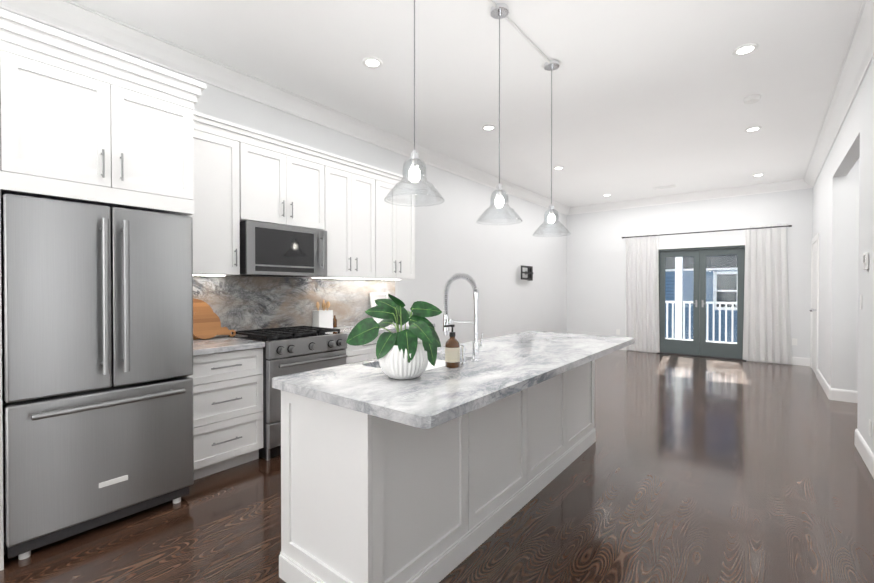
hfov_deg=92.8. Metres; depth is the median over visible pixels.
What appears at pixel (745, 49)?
recessed light
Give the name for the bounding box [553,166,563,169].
recessed light
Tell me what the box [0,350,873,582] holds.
floor
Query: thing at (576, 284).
wall
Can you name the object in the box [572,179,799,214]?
crown molding
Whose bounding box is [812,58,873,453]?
wall
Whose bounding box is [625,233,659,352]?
curtain
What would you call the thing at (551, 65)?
pendant light
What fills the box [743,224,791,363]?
curtain
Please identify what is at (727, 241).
door frame
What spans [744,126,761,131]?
recessed light
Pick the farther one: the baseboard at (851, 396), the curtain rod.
the curtain rod
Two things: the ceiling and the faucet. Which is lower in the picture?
the faucet
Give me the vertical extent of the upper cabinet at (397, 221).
1.120 m
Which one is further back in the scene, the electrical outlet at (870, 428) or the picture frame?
the picture frame
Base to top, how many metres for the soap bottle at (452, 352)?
0.222 m
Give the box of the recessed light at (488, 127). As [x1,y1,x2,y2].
[482,125,495,130]
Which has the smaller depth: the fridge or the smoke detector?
the fridge
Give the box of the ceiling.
[70,0,862,206]
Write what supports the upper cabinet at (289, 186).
attached to the wall at (449, 240)
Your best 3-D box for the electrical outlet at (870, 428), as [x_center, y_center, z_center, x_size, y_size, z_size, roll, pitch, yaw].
[3.191,1.008,3.069,0.008,0.116,0.072,0,1,38]
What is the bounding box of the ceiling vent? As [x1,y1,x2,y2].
[653,185,675,189]
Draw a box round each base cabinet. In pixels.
[188,344,264,479]
[346,332,395,363]
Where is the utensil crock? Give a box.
[313,300,332,327]
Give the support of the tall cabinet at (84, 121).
on the floor
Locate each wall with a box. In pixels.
[0,8,567,347]
[568,188,811,360]
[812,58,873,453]
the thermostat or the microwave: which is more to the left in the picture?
the microwave
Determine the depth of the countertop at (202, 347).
3.06 m
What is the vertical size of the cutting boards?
0.329 m
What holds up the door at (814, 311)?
attached to the wall at (843, 190)
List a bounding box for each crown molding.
[0,0,571,214]
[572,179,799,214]
[800,0,873,188]
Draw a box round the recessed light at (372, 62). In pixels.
[362,57,382,68]
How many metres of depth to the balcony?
9.66 m
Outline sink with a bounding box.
[427,359,444,366]
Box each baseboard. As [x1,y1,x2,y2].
[754,357,809,365]
[817,369,829,396]
[828,387,857,402]
[854,429,873,478]
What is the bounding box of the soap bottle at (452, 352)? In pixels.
[444,324,459,367]
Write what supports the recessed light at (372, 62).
in the ceiling
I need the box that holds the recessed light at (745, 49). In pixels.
[732,43,757,55]
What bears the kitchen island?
on the floor
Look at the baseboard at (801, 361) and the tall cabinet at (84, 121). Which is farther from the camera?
the baseboard at (801, 361)
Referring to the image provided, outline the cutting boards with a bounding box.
[193,299,235,339]
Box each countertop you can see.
[193,336,263,355]
[272,331,634,430]
[334,322,434,337]
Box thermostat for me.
[863,252,868,269]
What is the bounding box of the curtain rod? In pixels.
[622,225,791,238]
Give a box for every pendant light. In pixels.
[384,0,444,206]
[476,0,549,224]
[533,60,570,236]
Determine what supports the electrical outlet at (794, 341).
attached to the wall at (576, 284)
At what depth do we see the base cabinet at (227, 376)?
3.00 m
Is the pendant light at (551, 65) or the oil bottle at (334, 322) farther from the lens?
the oil bottle at (334, 322)
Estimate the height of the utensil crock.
0.298 m
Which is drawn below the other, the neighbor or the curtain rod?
the neighbor
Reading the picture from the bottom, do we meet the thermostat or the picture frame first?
the picture frame
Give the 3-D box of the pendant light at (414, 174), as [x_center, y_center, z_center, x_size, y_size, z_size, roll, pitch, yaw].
[-0.113,-1.159,2.093,0.305,1.407,0.305,0,1,38]
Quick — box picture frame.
[369,293,387,322]
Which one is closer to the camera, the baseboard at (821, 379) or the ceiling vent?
the baseboard at (821, 379)
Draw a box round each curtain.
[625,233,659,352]
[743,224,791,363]
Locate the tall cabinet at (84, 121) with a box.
[0,9,205,570]
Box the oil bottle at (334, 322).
[333,315,336,327]
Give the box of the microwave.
[230,220,326,276]
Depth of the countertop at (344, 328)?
4.36 m
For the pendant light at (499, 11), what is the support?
hanging from the ceiling
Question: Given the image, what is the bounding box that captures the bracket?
[521,265,532,280]
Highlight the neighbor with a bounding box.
[665,254,737,341]
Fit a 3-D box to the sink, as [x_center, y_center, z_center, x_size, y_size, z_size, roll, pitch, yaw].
[-0.089,0.536,2.355,0.392,0.228,0.592,0,1,38]
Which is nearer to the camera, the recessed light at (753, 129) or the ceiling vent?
the recessed light at (753, 129)
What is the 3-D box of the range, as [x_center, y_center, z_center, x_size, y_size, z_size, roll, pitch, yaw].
[-1.276,0.822,3.640,0.736,0.962,0.748,0,1,38]
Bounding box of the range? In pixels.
[228,326,347,460]
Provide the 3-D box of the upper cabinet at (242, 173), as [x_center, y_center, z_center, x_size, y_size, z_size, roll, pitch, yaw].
[-1.849,-0.693,3.253,0.347,1.120,0.580,0,1,38]
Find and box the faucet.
[443,273,482,365]
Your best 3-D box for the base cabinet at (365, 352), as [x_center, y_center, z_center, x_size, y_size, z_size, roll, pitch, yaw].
[-0.884,0.858,4.268,0.617,0.880,0.718,0,1,38]
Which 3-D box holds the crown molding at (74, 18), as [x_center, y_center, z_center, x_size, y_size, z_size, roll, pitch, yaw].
[-0.672,-1.812,4.911,0.132,0.149,12.100,0,1,38]
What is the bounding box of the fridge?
[1,194,193,559]
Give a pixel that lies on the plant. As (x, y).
(405, 354)
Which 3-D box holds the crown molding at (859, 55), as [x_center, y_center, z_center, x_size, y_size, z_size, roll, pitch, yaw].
[2.568,-1.790,2.353,0.132,0.149,12.100,0,1,38]
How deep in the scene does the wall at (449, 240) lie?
6.43 m
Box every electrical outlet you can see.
[792,338,796,344]
[869,419,871,437]
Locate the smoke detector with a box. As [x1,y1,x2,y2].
[743,95,760,103]
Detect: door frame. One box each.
[652,237,751,360]
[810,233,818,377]
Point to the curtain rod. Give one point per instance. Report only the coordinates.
(711, 231)
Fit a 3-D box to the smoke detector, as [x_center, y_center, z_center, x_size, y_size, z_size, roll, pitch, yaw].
[3.057,-1.858,4.043,0.140,0.043,0.140,0,1,38]
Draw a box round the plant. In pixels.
[346,294,441,378]
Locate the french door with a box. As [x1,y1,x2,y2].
[658,245,745,360]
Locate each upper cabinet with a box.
[189,118,248,275]
[249,134,328,229]
[307,158,380,278]
[365,174,416,279]
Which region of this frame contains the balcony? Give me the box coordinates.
[665,257,736,343]
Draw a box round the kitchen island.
[279,359,595,582]
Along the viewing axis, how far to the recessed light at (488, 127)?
4.78 m
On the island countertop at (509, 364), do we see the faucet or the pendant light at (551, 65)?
the faucet
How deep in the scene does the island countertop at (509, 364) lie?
1.91 m
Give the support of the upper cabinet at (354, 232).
attached to the wall at (449, 240)
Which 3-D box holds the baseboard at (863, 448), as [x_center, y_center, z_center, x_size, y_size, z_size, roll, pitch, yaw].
[1.214,1.259,0.572,0.016,0.139,7.586,0,1,38]

